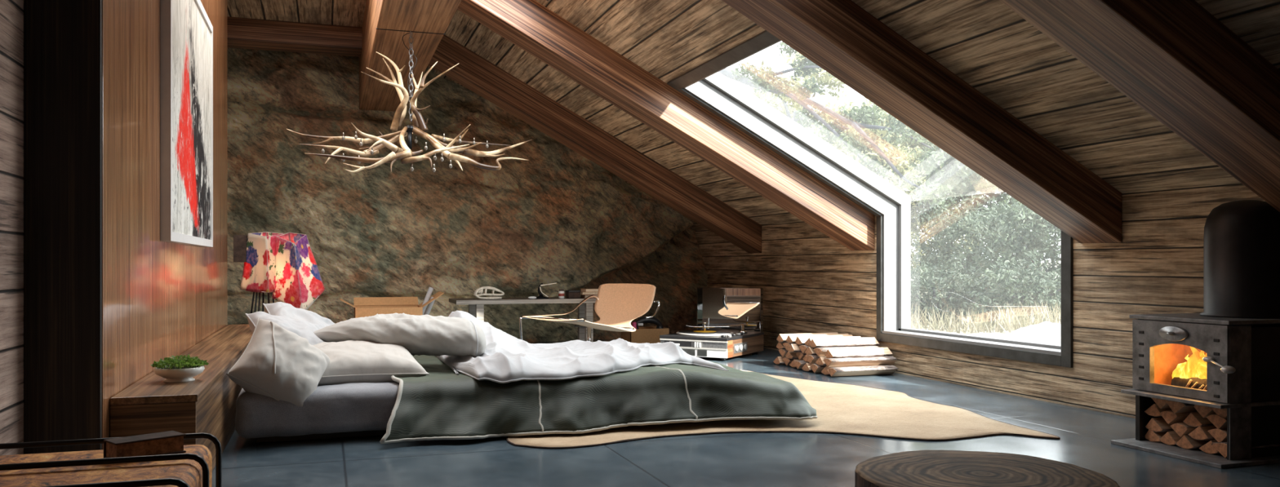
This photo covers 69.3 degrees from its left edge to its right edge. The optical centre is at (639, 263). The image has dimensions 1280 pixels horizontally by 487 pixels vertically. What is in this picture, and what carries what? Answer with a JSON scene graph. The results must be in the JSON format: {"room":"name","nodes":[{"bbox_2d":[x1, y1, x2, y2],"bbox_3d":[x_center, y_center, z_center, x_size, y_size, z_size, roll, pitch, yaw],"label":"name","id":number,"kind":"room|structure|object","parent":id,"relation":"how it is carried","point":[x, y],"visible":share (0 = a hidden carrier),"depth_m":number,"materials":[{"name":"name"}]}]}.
{"room":"attic bedroom","nodes":[
{"label":"attic bedroom","id":0,"kind":"room"},
{"bbox_2d":[0,0,23,455],"bbox_3d":[-2.989,-0.900,4.740,0.200,4.000,16.100,0,0,-19],"label":"wall","id":1,"kind":"structure","parent":0,"point":[11,11],"depth_m":3.76,"materials":[{"name":"brown wood"}]},
{"bbox_2d":[23,0,226,454],"bbox_3d":[-3.338,-0.870,6.529,0.289,3.940,5.439,0,0,-19],"label":"wall panel","id":2,"kind":"object","parent":1,"relation":"attached to","point":[105,299],"visible":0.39,"depth_m":4.00,"materials":[{"name":"brown wood"}]},
{"bbox_2d":[160,0,213,247],"bbox_3d":[-3.131,-1.025,6.456,0.055,1.780,2.160,0,0,-19],"label":"painting","id":3,"kind":"object","parent":2,"relation":"attached to","point":[186,29],"visible":1,"depth_m":6.07,"materials":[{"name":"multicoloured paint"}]},
{"bbox_2d":[226,0,366,27],"bbox_3d":[-2.206,-3.170,5.006,1.855,0.660,16.100,0,0,-19],"label":"ceiling","id":4,"kind":"structure","parent":0,"point":[332,12],"depth_m":10.37,"materials":[{"name":"brown wood"}]},
{"bbox_2d":[226,17,362,57],"bbox_3d":[-4.172,-2.720,11.071,1.635,0.280,0.450,0,0,-19],"label":"tie beam","id":5,"kind":"structure","parent":4,"relation":"attached to","point":[242,33],"depth_m":10.93,"materials":[{"name":"brown wood"}]},
{"bbox_2d":[226,47,707,342],"bbox_3d":[-2.096,-1.150,12.784,6.898,4.500,0.925,0,0,-22],"label":"wall","id":6,"kind":"structure","parent":0,"point":[557,215],"depth_m":12.42,"materials":[{"name":"brown stone"}]},
{"bbox_2d":[212,339,1279,486],"bbox_3d":[0.383,1.200,5.939,7.557,0.200,16.600,0,0,-19],"label":"floor","id":7,"kind":"structure","parent":0,"point":[742,460],"depth_m":5.24,"materials":[{"name":"concrete"}]},
{"bbox_2d":[0,432,222,486],"bbox_3d":[-1.645,0.842,2.464,0.847,0.516,1.324,0,0,-19],"label":"armchair","id":8,"kind":"object","parent":7,"relation":"on","point":[193,468],"visible":1,"depth_m":2.77,"materials":[{"name":"brown wood"}]},
{"bbox_2d":[103,431,186,457],"bbox_3d":[-1.576,0.581,2.951,0.100,0.060,0.212,0,0,41],"label":"book","id":9,"kind":"object","parent":8,"relation":"on","point":[169,442],"visible":0.84,"depth_m":2.92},
{"bbox_2d":[110,324,252,471],"bbox_3d":[-3.051,0.850,6.697,0.357,0.500,5.275,0,0,-19],"label":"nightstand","id":10,"kind":"object","parent":7,"relation":"on","point":[206,404],"visible":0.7,"depth_m":4.60,"materials":[{"name":"brown wood"}]},
{"bbox_2d":[151,354,208,382],"bbox_3d":[-2.357,0.532,4.748,0.264,0.137,0.263,0,0,-19],"label":"bowl","id":11,"kind":"object","parent":10,"relation":"on","point":[174,370],"visible":1,"depth_m":4.69,"materials":[{"name":"white ceramic"}]},
{"bbox_2d":[233,231,324,313],"bbox_3d":[-3.708,0.382,9.444,0.940,1.442,0.710,0,0,34],"label":"floor lamp","id":12,"kind":"object","parent":7,"relation":"on","point":[283,265],"visible":0.98,"depth_m":9.37,"materials":[{"name":"fabric"}]},
{"bbox_2d":[235,382,399,443],"bbox_3d":[-1.363,0.933,7.094,3.053,0.335,2.428,0,0,-19],"label":"mattress","id":13,"kind":"object","parent":7,"relation":"on","point":[348,410],"visible":0.22,"depth_m":5.67,"materials":[{"name":"grey fabric"}]},
{"bbox_2d":[226,317,329,406],"bbox_3d":[-2.217,0.646,5.733,0.588,0.613,0.474,0,0,-19],"label":"pillow","id":14,"kind":"object","parent":13,"relation":"on","point":[277,363],"visible":0.91,"depth_m":5.58,"materials":[{"name":"beige fabric"}]},
{"bbox_2d":[244,311,324,345],"bbox_3d":[-2.426,0.556,6.516,0.651,0.442,0.498,0,0,-45],"label":"pillow","id":15,"kind":"object","parent":13,"relation":"on","point":[303,329],"visible":0.29,"depth_m":6.47,"materials":[{"name":"white fabric"}]},
{"bbox_2d":[262,302,334,329],"bbox_3d":[-2.617,0.531,7.264,0.670,0.463,0.559,0,0,-35],"label":"pillow","id":16,"kind":"object","parent":13,"relation":"on","point":[278,308],"visible":0.27,"depth_m":7.23,"materials":[{"name":"white fabric"}]},
{"bbox_2d":[312,339,429,386],"bbox_3d":[-1.916,0.676,6.320,0.809,0.288,0.763,0,0,-23],"label":"pillow","id":17,"kind":"object","parent":13,"relation":"on","point":[353,361],"visible":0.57,"depth_m":6.08,"materials":[{"name":"beige fabric"}]},
{"bbox_2d":[313,312,485,357],"bbox_3d":[-1.757,0.530,6.688,1.292,0.352,0.577,0,0,-6],"label":"pillow","id":18,"kind":"object","parent":13,"relation":"on","point":[427,335],"visible":0.8,"depth_m":6.49,"materials":[{"name":"grey fabric"}]},
{"bbox_2d":[379,355,817,444],"bbox_3d":[-0.505,0.900,7.114,2.879,0.359,2.749,0,0,-16],"label":"blanket","id":19,"kind":"object","parent":13,"relation":"on","point":[442,404],"visible":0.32,"depth_m":6.01,"materials":[{"name":"green fabric"}]},
{"bbox_2d":[435,311,728,383],"bbox_3d":[-0.513,0.596,7.218,2.013,0.424,2.302,0,0,-19],"label":"duvet","id":20,"kind":"object","parent":19,"relation":"on","point":[506,358],"visible":0.94,"depth_m":6.69,"materials":[{"name":"white fabric"}]},
{"bbox_2d":[339,291,444,318],"bbox_3d":[-2.842,0.713,10.589,1.126,0.774,0.620,0,0,-19],"label":"cardboard box","id":21,"kind":"object","parent":7,"relation":"on","point":[366,306],"visible":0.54,"depth_m":10.70,"materials":[{"name":"brown cardboard"}]},
{"bbox_2d":[422,287,433,315],"bbox_3d":[-2.499,0.538,10.639,0.263,0.545,0.055,0,0,-31],"label":"paper roll","id":22,"kind":"object","parent":21,"relation":"in","point":[430,290],"visible":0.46,"depth_m":10.65,"materials":[{"name":"white paper"}]},
{"bbox_2d":[423,297,435,315],"bbox_3d":[-2.460,0.595,10.646,0.235,0.432,0.056,0,0,-37],"label":"paper roll","id":23,"kind":"object","parent":21,"relation":"in","point":[429,306],"visible":0.37,"depth_m":10.65,"materials":[{"name":"grey paper"}]},
{"bbox_2d":[448,297,595,342],"bbox_3d":[-1.357,0.768,11.695,1.999,0.664,0.720,0,0,-19],"label":"desk","id":24,"kind":"object","parent":7,"relation":"on","point":[476,306],"visible":0.44,"depth_m":11.50,"materials":[{"name":"grey wood"}]},
{"bbox_2d":[473,286,504,299],"bbox_3d":[-1.855,0.356,11.405,0.367,0.160,0.108,0,0,-19],"label":"skull","id":25,"kind":"object","parent":24,"relation":"on","point":[480,291],"visible":1,"depth_m":11.37},
{"bbox_2d":[536,282,555,298],"bbox_3d":[-1.220,0.337,11.693,0.268,0.201,0.199,0,0,-42],"label":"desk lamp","id":26,"kind":"object","parent":24,"relation":"on","point":[540,296],"visible":0.97,"depth_m":11.65,"materials":[{"name":"black metal"}]},
{"bbox_2d":[558,288,564,298],"bbox_3d":[-0.993,0.379,11.703,0.076,0.117,0.075,0,0,-19],"label":"jar","id":27,"kind":"object","parent":24,"relation":"on","point":[561,293],"visible":1,"depth_m":11.67,"materials":[{"name":"white plastic"}]},
{"bbox_2d":[565,290,580,298],"bbox_3d":[-0.857,0.388,11.823,0.154,0.100,0.164,0,0,-19],"label":"case","id":28,"kind":"object","parent":24,"relation":"on","point":[569,294],"visible":1,"depth_m":11.75,"materials":[{"name":"black plastic"}]},
{"bbox_2d":[581,294,597,298],"bbox_3d":[-0.584,0.415,11.874,0.300,0.045,0.200,0,0,-16],"label":"book","id":29,"kind":"object","parent":24,"relation":"on","point":[584,296],"visible":0.39,"depth_m":11.77,"materials":[{"name":"brown paper"}]},
{"bbox_2d":[579,291,597,294],"bbox_3d":[-0.603,0.375,11.867,0.340,0.035,0.220,0,0,-19],"label":"book","id":30,"kind":"object","parent":29,"relation":"on","point":[580,292],"visible":0.41,"depth_m":11.75,"materials":[{"name":"beige paper"}]},
{"bbox_2d":[581,288,598,292],"bbox_3d":[-0.584,0.338,11.874,0.300,0.038,0.200,0,0,-21],"label":"book","id":31,"kind":"object","parent":30,"relation":"on","point":[582,290],"visible":0.64,"depth_m":11.77,"materials":[{"name":"beige paper"}]},
{"bbox_2d":[519,283,660,342],"bbox_3d":[-0.544,0.669,10.599,0.875,0.862,1.555,0,0,33],"label":"sling chair","id":32,"kind":"object","parent":7,"relation":"on","point":[616,305],"visible":0.93,"depth_m":11.04,"materials":[{"name":"beige leather"}]},
{"bbox_2d":[621,326,669,343],"bbox_3d":[0.067,0.969,12.120,0.533,0.262,0.408,0,0,-19],"label":"cardboard box","id":33,"kind":"object","parent":7,"relation":"on","point":[651,335],"visible":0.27,"depth_m":11.93,"materials":[{"name":"brown cardboard"}]},
{"bbox_2d":[635,316,663,328],"bbox_3d":[0.100,0.802,12.127,0.430,0.223,0.117,0,0,-19],"label":"headphones","id":34,"kind":"object","parent":33,"relation":"on","point":[642,321],"visible":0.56,"depth_m":12.10,"materials":[{"name":"black plastic"}]},
{"bbox_2d":[659,287,764,360],"bbox_3d":[0.879,0.700,11.095,0.882,0.800,1.092,0,0,30],"label":"record player","id":35,"kind":"object","parent":7,"relation":"on","point":[730,321],"visible":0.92,"depth_m":11.35},
{"bbox_2d":[682,349,695,355],"bbox_3d":[0.546,1.018,10.669,0.200,0.070,0.007,0,0,30],"label":"speaker grille","id":36,"kind":"object","parent":35,"relation":"attached to","point":[691,352],"depth_m":10.64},
{"bbox_2d":[697,350,706,356],"bbox_3d":[0.711,1.018,10.574,0.120,0.070,0.007,0,0,30],"label":"speaker grille","id":37,"kind":"object","parent":35,"relation":"attached to","point":[700,353],"depth_m":10.57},
{"bbox_2d":[773,356,785,364],"bbox_3d":[1.804,1.052,10.198,0.669,0.089,0.174,0,0,-19],"label":"log","id":38,"kind":"object","parent":7,"relation":"on","point":[779,360],"visible":0.24,"depth_m":10.06,"materials":[{"name":"brown wood"}]},
{"bbox_2d":[506,369,1060,448],"bbox_3d":[0.731,1.092,7.577,3.466,0.016,3.906,0,0,-6],"label":"cowhide rug","id":39,"kind":"object","parent":7,"relation":"on","point":[841,408],"visible":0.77,"depth_m":6.28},
{"bbox_2d":[782,357,797,365],"bbox_3d":[1.864,1.049,10.051,0.640,0.090,0.177,0,0,-20],"label":"log","id":40,"kind":"object","parent":7,"relation":"on","point":[787,361],"visible":0.16,"depth_m":9.91,"materials":[{"name":"brown wood"}]},
{"bbox_2d":[778,349,787,357],"bbox_3d":[1.878,0.968,10.144,0.725,0.089,0.180,0,0,-19],"label":"log","id":41,"kind":"object","parent":40,"relation":"on","point":[783,353],"visible":0.24,"depth_m":10.00,"materials":[{"name":"brown wood"}]},
{"bbox_2d":[776,342,786,349],"bbox_3d":[1.835,0.886,10.184,0.666,0.090,0.182,0,0,-19],"label":"log","id":42,"kind":"object","parent":41,"relation":"on","point":[780,345],"visible":0.2,"depth_m":10.06,"materials":[{"name":"brown wood"}]},
{"bbox_2d":[785,351,798,359],"bbox_3d":[1.907,0.969,9.968,0.674,0.089,0.182,0,0,-19],"label":"log","id":43,"kind":"object","parent":40,"relation":"on","point":[789,355],"visible":0.23,"depth_m":9.84,"materials":[{"name":"brown wood"}]},
{"bbox_2d":[782,342,791,351],"bbox_3d":[1.871,0.884,10.015,0.642,0.090,0.192,0,0,-19],"label":"log","id":44,"kind":"object","parent":43,"relation":"on","point":[786,344],"visible":0.17,"depth_m":9.91,"materials":[{"name":"brown wood"}]},
{"bbox_2d":[776,332,838,342],"bbox_3d":[1.850,0.804,10.120,0.718,0.091,0.182,0,0,-19],"label":"log","id":45,"kind":"object","parent":44,"relation":"on","point":[782,338],"visible":0.28,"depth_m":10.03,"materials":[{"name":"brown wood"}]},
{"bbox_2d":[786,333,848,343],"bbox_3d":[1.930,0.804,9.966,0.726,0.090,0.169,0,0,-19],"label":"log","id":46,"kind":"object","parent":44,"relation":"on","point":[791,339],"visible":0.26,"depth_m":9.89,"materials":[{"name":"brown wood"}]},
{"bbox_2d":[789,359,804,368],"bbox_3d":[1.933,1.052,9.881,0.674,0.090,0.177,0,0,-19],"label":"log","id":47,"kind":"object","parent":7,"relation":"on","point":[792,364],"visible":0.2,"depth_m":9.77,"materials":[{"name":"brown wood"}]},
{"bbox_2d":[793,360,808,369],"bbox_3d":[1.972,1.050,9.727,0.726,0.091,0.189,0,0,-19],"label":"log","id":48,"kind":"object","parent":7,"relation":"on","point":[799,365],"visible":0.2,"depth_m":9.58,"materials":[{"name":"brown wood"}]},
{"bbox_2d":[795,351,805,359],"bbox_3d":[1.958,0.967,9.812,0.607,0.088,0.183,0,0,-19],"label":"log","id":49,"kind":"object","parent":48,"relation":"on","point":[800,355],"visible":0.2,"depth_m":9.69,"materials":[{"name":"brown wood"}]},
{"bbox_2d":[786,343,801,352],"bbox_3d":[1.912,0.885,9.859,0.696,0.087,0.183,0,0,-19],"label":"log","id":50,"kind":"object","parent":49,"relation":"on","point":[793,348],"visible":0.24,"depth_m":9.72,"materials":[{"name":"brown wood"}]},
{"bbox_2d":[803,354,808,362],"bbox_3d":[2.021,0.969,9.649,0.640,0.088,0.175,0,0,-19],"label":"log","id":51,"kind":"object","parent":48,"relation":"on","point":[805,359],"visible":0.11,"depth_m":9.56,"materials":[{"name":"brown wood"}]},
{"bbox_2d":[799,345,810,353],"bbox_3d":[2.003,0.884,9.702,0.668,0.089,0.184,0,0,-19],"label":"log","id":52,"kind":"object","parent":51,"relation":"on","point":[803,348],"visible":0.23,"depth_m":9.58,"materials":[{"name":"brown wood"}]},
{"bbox_2d":[795,334,852,345],"bbox_3d":[1.968,0.804,9.788,0.650,0.091,0.182,0,0,-19],"label":"log","id":53,"kind":"object","parent":52,"relation":"on","point":[800,340],"visible":0.33,"depth_m":9.73,"materials":[{"name":"brown wood"}]},
{"bbox_2d":[804,336,861,346],"bbox_3d":[2.020,0.803,9.642,0.613,0.089,0.194,0,0,-19],"label":"log","id":54,"kind":"object","parent":52,"relation":"on","point":[807,342],"visible":0.18,"depth_m":9.58,"materials":[{"name":"brown wood"}]},
{"bbox_2d":[801,363,813,371],"bbox_3d":[2.028,1.051,9.549,0.720,0.088,0.177,0,0,-19],"label":"log","id":55,"kind":"object","parent":7,"relation":"on","point":[806,367],"visible":0.19,"depth_m":9.41,"materials":[{"name":"brown wood"}]},
{"bbox_2d":[809,364,826,373],"bbox_3d":[2.066,1.049,9.388,0.684,0.092,0.191,0,0,-19],"label":"log","id":56,"kind":"object","parent":7,"relation":"on","point":[815,368],"visible":0.27,"depth_m":9.25,"materials":[{"name":"brown wood"}]},
{"bbox_2d":[805,355,820,364],"bbox_3d":[2.041,0.966,9.475,0.680,0.091,0.186,0,0,-19],"label":"log","id":57,"kind":"object","parent":56,"relation":"on","point":[811,359],"visible":0.28,"depth_m":9.35,"materials":[{"name":"brown wood"}]},
{"bbox_2d":[804,346,858,355],"bbox_3d":[2.054,0.887,9.530,0.713,0.091,0.182,0,0,-19],"label":"log","id":58,"kind":"object","parent":57,"relation":"on","point":[810,351],"visible":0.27,"depth_m":9.40,"materials":[{"name":"brown wood"}]},
{"bbox_2d":[808,337,879,347],"bbox_3d":[2.088,0.803,9.470,0.722,0.089,0.184,0,0,-19],"label":"log","id":59,"kind":"object","parent":58,"relation":"on","point":[865,341],"visible":0.99,"depth_m":9.42,"materials":[{"name":"brown wood"}]},
{"bbox_2d":[815,356,827,365],"bbox_3d":[2.134,0.969,9.331,0.737,0.089,0.180,0,0,-19],"label":"log","id":60,"kind":"object","parent":56,"relation":"on","point":[820,362],"visible":0.21,"depth_m":9.20,"materials":[{"name":"brown wood"}]},
{"bbox_2d":[813,346,879,356],"bbox_3d":[2.101,0.884,9.365,0.674,0.090,0.201,0,0,-19],"label":"log","id":61,"kind":"object","parent":60,"relation":"on","point":[820,352],"visible":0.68,"depth_m":9.27,"materials":[{"name":"brown wood"}]},
{"bbox_2d":[821,364,889,375],"bbox_3d":[2.167,1.053,9.251,0.729,0.091,0.189,0,0,-19],"label":"log","id":62,"kind":"object","parent":7,"relation":"on","point":[824,371],"visible":0.2,"depth_m":9.12,"materials":[{"name":"brown wood"}]},
{"bbox_2d":[827,365,898,377],"bbox_3d":[2.185,1.050,9.066,0.692,0.090,0.186,0,0,-19],"label":"log","id":63,"kind":"object","parent":7,"relation":"on","point":[871,370],"visible":1,"depth_m":9.02,"materials":[{"name":"brown wood"}]},
{"bbox_2d":[822,355,897,367],"bbox_3d":[2.176,0.967,9.154,0.728,0.088,0.179,0,0,-17],"label":"log","id":64,"kind":"object","parent":63,"relation":"on","point":[889,360],"visible":1,"depth_m":9.10,"materials":[{"name":"brown wood"}]},
{"bbox_2d":[825,346,893,358],"bbox_3d":[2.183,0.887,9.228,0.686,0.091,0.171,0,0,-19],"label":"log","id":65,"kind":"object","parent":64,"relation":"on","point":[863,352],"visible":0.98,"depth_m":9.18,"materials":[{"name":"brown wood"}]},
{"bbox_2d":[854,449,1119,486],"bbox_3d":[1.174,0.908,3.171,0.893,0.383,0.903,0,0,-19],"label":"coffee table","id":66,"kind":"object","parent":7,"relation":"on","point":[926,468],"visible":1,"depth_m":3.21,"materials":[{"name":"brown wood"}]},
{"bbox_2d":[1111,200,1279,468],"bbox_3d":[3.406,0.361,5.438,0.850,1.478,0.775,0,0,-19],"label":"wood stove","id":67,"kind":"object","parent":7,"relation":"on","point":[1237,328],"visible":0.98,"depth_m":5.28,"materials":[{"name":"metal"}]},
{"bbox_2d":[1145,429,1172,442],"bbox_3d":[3.284,1.040,5.660,0.383,0.085,0.137,0,0,-17],"label":"log","id":68,"kind":"object","parent":67,"relation":"in","point":[1151,436],"visible":0.31,"depth_m":5.60,"materials":[{"name":"brown wood"}]},
{"bbox_2d":[1145,417,1173,432],"bbox_3d":[3.283,0.976,5.659,0.381,0.086,0.141,0,0,-19],"label":"log","id":69,"kind":"object","parent":68,"relation":"on","point":[1155,424],"visible":0.37,"depth_m":5.59,"materials":[{"name":"brown wood"}]},
{"bbox_2d":[1144,404,1172,416],"bbox_3d":[3.281,0.883,5.659,0.385,0.079,0.127,0,0,-19],"label":"log","id":70,"kind":"object","parent":69,"relation":"on","point":[1153,411],"visible":0.33,"depth_m":5.58,"materials":[{"name":"brown wood"}]},
{"bbox_2d":[1160,431,1182,445],"bbox_3d":[3.316,1.038,5.570,0.376,0.080,0.119,0,0,-19],"label":"log","id":71,"kind":"object","parent":67,"relation":"in","point":[1170,438],"visible":0.38,"depth_m":5.50,"materials":[{"name":"brown wood"}]},
{"bbox_2d":[1170,377,1206,390],"bbox_3d":[3.240,0.707,5.380,0.096,0.094,0.308,0,0,-19],"label":"log","id":72,"kind":"object","parent":67,"relation":"in","point":[1193,383],"visible":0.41,"depth_m":5.39,"materials":[{"name":"brown wood"}]},
{"bbox_2d":[1172,346,1206,379],"bbox_3d":[3.291,0.590,5.411,0.156,0.256,0.349,0,0,-19],"label":"fire","id":73,"kind":"object","parent":72,"relation":"on","point":[1195,366],"visible":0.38,"depth_m":5.43,"materials":[{"name":"orange"}]},
{"bbox_2d":[1175,435,1215,449],"bbox_3d":[3.349,1.040,5.458,0.390,0.084,0.134,0,0,-21],"label":"log","id":74,"kind":"object","parent":67,"relation":"on","point":[1187,442],"visible":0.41,"depth_m":5.38,"materials":[{"name":"brown wood"}]},
{"bbox_2d":[1170,422,1196,437],"bbox_3d":[3.339,0.976,5.491,0.383,0.083,0.124,0,0,-19],"label":"log","id":75,"kind":"object","parent":74,"relation":"on","point":[1182,429],"visible":0.34,"depth_m":5.41,"materials":[{"name":"brown wood"}]},
{"bbox_2d":[1160,410,1197,424],"bbox_3d":[3.317,0.915,5.554,0.384,0.079,0.123,0,0,-19],"label":"log","id":76,"kind":"object","parent":75,"relation":"on","point":[1171,418],"visible":0.34,"depth_m":5.48,"materials":[{"name":"brown wood"}]},
{"bbox_2d":[1151,397,1170,408],"bbox_3d":[3.297,0.826,5.602,0.392,0.085,0.144,0,0,-19],"label":"log","id":77,"kind":"object","parent":76,"relation":"on","point":[1162,404],"visible":0.1,"depth_m":5.54,"materials":[{"name":"brown wood"}]},
{"bbox_2d":[1166,400,1197,413],"bbox_3d":[3.328,0.839,5.506,0.394,0.083,0.157,0,0,-19],"label":"log","id":78,"kind":"object","parent":76,"relation":"on","point":[1176,407],"visible":0.17,"depth_m":5.43,"materials":[{"name":"brown wood"}]},
{"bbox_2d":[1199,440,1220,453],"bbox_3d":[3.401,1.038,5.309,0.382,0.080,0.124,0,0,-19],"label":"log","id":79,"kind":"object","parent":67,"relation":"on","point":[1208,448],"visible":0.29,"depth_m":5.24,"materials":[{"name":"brown wood"}]},
{"bbox_2d":[1187,426,1217,440],"bbox_3d":[3.380,0.970,5.370,0.383,0.085,0.141,0,0,-19],"label":"log","id":80,"kind":"object","parent":79,"relation":"on","point":[1200,433],"visible":0.36,"depth_m":5.30,"materials":[{"name":"brown wood"}]},
{"bbox_2d":[1182,412,1214,427],"bbox_3d":[3.372,0.903,5.403,0.378,0.085,0.150,0,0,-19],"label":"log","id":81,"kind":"object","parent":80,"relation":"on","point":[1194,420],"visible":0.45,"depth_m":5.34,"materials":[{"name":"brown wood"}]},
{"bbox_2d":[1193,404,1217,417],"bbox_3d":[3.388,0.839,5.350,0.382,0.082,0.132,0,0,-19],"label":"log","id":82,"kind":"object","parent":81,"relation":"on","point":[1205,411],"visible":0.23,"depth_m":5.27,"materials":[{"name":"brown wood"}]},
{"bbox_2d":[1211,441,1279,457],"bbox_3d":[3.427,1.036,5.217,0.394,0.085,0.141,0,0,-19],"label":"log","id":83,"kind":"object","parent":67,"relation":"in","point":[1221,447],"visible":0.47,"depth_m":5.16,"materials":[{"name":"brown wood"}]},
{"bbox_2d":[1207,428,1226,442],"bbox_3d":[3.416,0.964,5.261,0.391,0.081,0.127,0,0,-21],"label":"log","id":84,"kind":"object","parent":83,"relation":"on","point":[1220,435],"visible":0.35,"depth_m":5.18,"materials":[{"name":"brown wood"}]},
{"bbox_2d":[1206,414,1226,429],"bbox_3d":[3.414,0.888,5.262,0.389,0.080,0.136,0,0,-19],"label":"log","id":85,"kind":"object","parent":84,"relation":"on","point":[1220,423],"visible":0.24,"depth_m":5.18,"materials":[{"name":"brown wood"}]},
{"bbox_2d":[1211,407,1226,417],"bbox_3d":[3.427,0.831,5.236,0.380,0.083,0.144,0,0,-19],"label":"log","id":86,"kind":"object","parent":85,"relation":"on","point":[1221,412],"visible":0.25,"depth_m":5.17,"materials":[{"name":"brown wood"}]},
{"bbox_2d":[426,0,1279,231],"bbox_3d":[1.093,-1.973,6.128,5.212,2.953,16.100,0,0,-19],"label":"ceiling","id":87,"kind":"structure","parent":0,"point":[986,44],"depth_m":6.22,"materials":[{"name":"brown wood"}]},
{"bbox_2d":[359,0,461,111],"bbox_3d":[-0.961,-2.615,5.034,0.580,1.170,15.350,0,0,-19],"label":"ridge beam","id":88,"kind":"structure","parent":87,"relation":"attached to","point":[434,16],"depth_m":8.66,"materials":[{"name":"brown wood"}]},
{"bbox_2d":[286,28,532,173],"bbox_3d":[-1.946,-1.377,8.052,2.143,1.314,1.302,0,0,-19],"label":"antler chandelier","id":89,"kind":"object","parent":88,"relation":"hanging from","point":[405,154],"visible":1,"depth_m":8.02,"materials":[{"name":"beige"}]},
{"bbox_2d":[428,35,761,253],"bbox_3d":[-0.570,-1.522,11.683,4.460,2.755,0.410,0,0,-19],"label":"rafter","id":90,"kind":"object","parent":87,"relation":"attached to","point":[476,73],"visible":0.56,"depth_m":11.50,"materials":[{"name":"brown wood"}]},
{"bbox_2d":[457,0,874,250],"bbox_3d":[0.276,-1.520,9.193,4.460,2.757,0.450,0,0,-19],"label":"rafter","id":91,"kind":"object","parent":87,"relation":"attached to","point":[531,26],"visible":0.8,"depth_m":9.04,"materials":[{"name":"brown wood"}]},
{"bbox_2d":[721,0,1121,244],"bbox_3d":[1.309,-1.526,6.154,4.460,2.745,0.390,0,0,-19],"label":"rafter","id":92,"kind":"object","parent":87,"relation":"attached to","point":[841,37],"visible":1,"depth_m":6.28,"materials":[{"name":"brown wood"}]},
{"bbox_2d":[999,0,1279,212],"bbox_3d":[1.884,-1.526,4.464,4.460,2.745,0.460,0,0,-19],"label":"rafter","id":93,"kind":"object","parent":87,"relation":"attached to","point":[1175,60],"visible":1,"depth_m":4.62,"materials":[{"name":"brown wood"}]},
{"bbox_2d":[694,183,1265,418],"bbox_3d":[3.550,0.246,6.963,0.300,1.707,16.100,0,0,-19],"label":"wall","id":94,"kind":"structure","parent":0,"point":[811,282],"depth_m":7.15,"materials":[{"name":"brown wood"}]},
{"bbox_2d":[666,31,1072,368],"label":"window","id":95,"kind":"structure","parent":94,"relation":"in","point":[704,82],"depth_m":9.14,"materials":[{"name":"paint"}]},
{"label":"outside","id":96,"kind":"structure","parent":0,"visible":0},
{"bbox_2d":[911,262,1060,336],"bbox_3d":[12.606,0.432,21.183,26.000,1.192,44.000,0,0,-19],"label":"ground","id":97,"kind":"structure","parent":96,"point":[980,334],"depth_m":13.20,"materials":[{"name":"beige plant"}]},
{"bbox_2d":[746,52,928,182],"bbox_3d":[4.931,-2.599,25.650,4.265,6.985,7.367,0,0,-44],"label":"tree","id":98,"kind":"object","parent":97,"relation":"on","point":[824,79],"visible":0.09,"depth_m":25.17,"materials":[{"name":"green plant"}]},
{"bbox_2d":[718,41,957,206],"bbox_3d":[3.353,-2.701,19.105,1.512,7.445,9.473,0,0,-22],"label":"tree","id":99,"kind":"object","parent":97,"relation":"on","point":[764,81],"visible":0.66,"depth_m":17.40,"materials":[{"name":"green plant"}]},
{"bbox_2d":[801,97,946,204],"bbox_3d":[6.277,-1.783,23.313,6.018,5.360,5.830,0,0,-30],"label":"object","id":100,"kind":"object","parent":97,"relation":"on","point":[894,152],"visible":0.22,"depth_m":20.87,"materials":[{"name":"green plant"}]},
{"bbox_2d":[911,253,982,322],"bbox_3d":[4.854,0.576,15.379,1.644,1.494,1.730,0,0,18],"label":"bush","id":101,"kind":"object","parent":97,"relation":"on","point":[931,275],"visible":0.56,"depth_m":14.99,"materials":[{"name":"green plant"}]},
{"bbox_2d":[911,185,984,275],"bbox_3d":[7.227,-0.703,23.790,3.429,2.932,3.653,0,0,-34],"label":"bush","id":102,"kind":"object","parent":97,"relation":"on","point":[913,236],"visible":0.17,"depth_m":22.89,"materials":[{"name":"green plant"}]},
{"bbox_2d":[888,147,1060,274],"bbox_3d":[8.163,-1.492,24.402,4.800,4.510,7.907,0,0,4],"label":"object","id":103,"kind":"object","parent":97,"relation":"on","point":[964,180],"visible":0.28,"depth_m":21.96,"materials":[{"name":"green plant"}]},
{"bbox_2d":[911,195,1060,302],"bbox_3d":[6.907,-0.097,18.851,3.122,2.565,3.189,0,0,30],"label":"tree","id":104,"kind":"object","parent":97,"relation":"on","point":[960,231],"visible":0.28,"depth_m":18.61,"materials":[{"name":"green plant"}]},
{"bbox_2d":[982,333,1013,339],"bbox_3d":[3.910,0.881,9.992,0.728,0.230,1.036,0,0,-19],"label":"rock","id":105,"kind":"object","parent":97,"relation":"on","point":[994,335],"visible":0.2,"depth_m":9.97,"materials":[{"name":"white stone"}]},
{"bbox_2d":[943,251,1060,322],"bbox_3d":[5.869,0.525,14.360,2.016,1.494,2.071,0,0,35],"label":"bush","id":106,"kind":"object","parent":97,"relation":"on","point":[1040,291],"visible":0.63,"depth_m":14.04,"materials":[{"name":"green plant"}]},
{"bbox_2d":[960,194,1060,310],"bbox_3d":[7.202,-0.246,16.234,2.802,2.800,2.994,0,0,36],"label":"tree","id":107,"kind":"object","parent":97,"relation":"on","point":[1002,238],"visible":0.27,"depth_m":16.02,"materials":[{"name":"green plant"}]},
{"bbox_2d":[1012,321,1060,344],"bbox_3d":[4.141,0.862,9.281,0.703,0.558,0.949,0,0,-6],"label":"rock","id":108,"kind":"object","parent":97,"relation":"on","point":[1047,332],"visible":0.31,"depth_m":9.21,"materials":[{"name":"white stone"}]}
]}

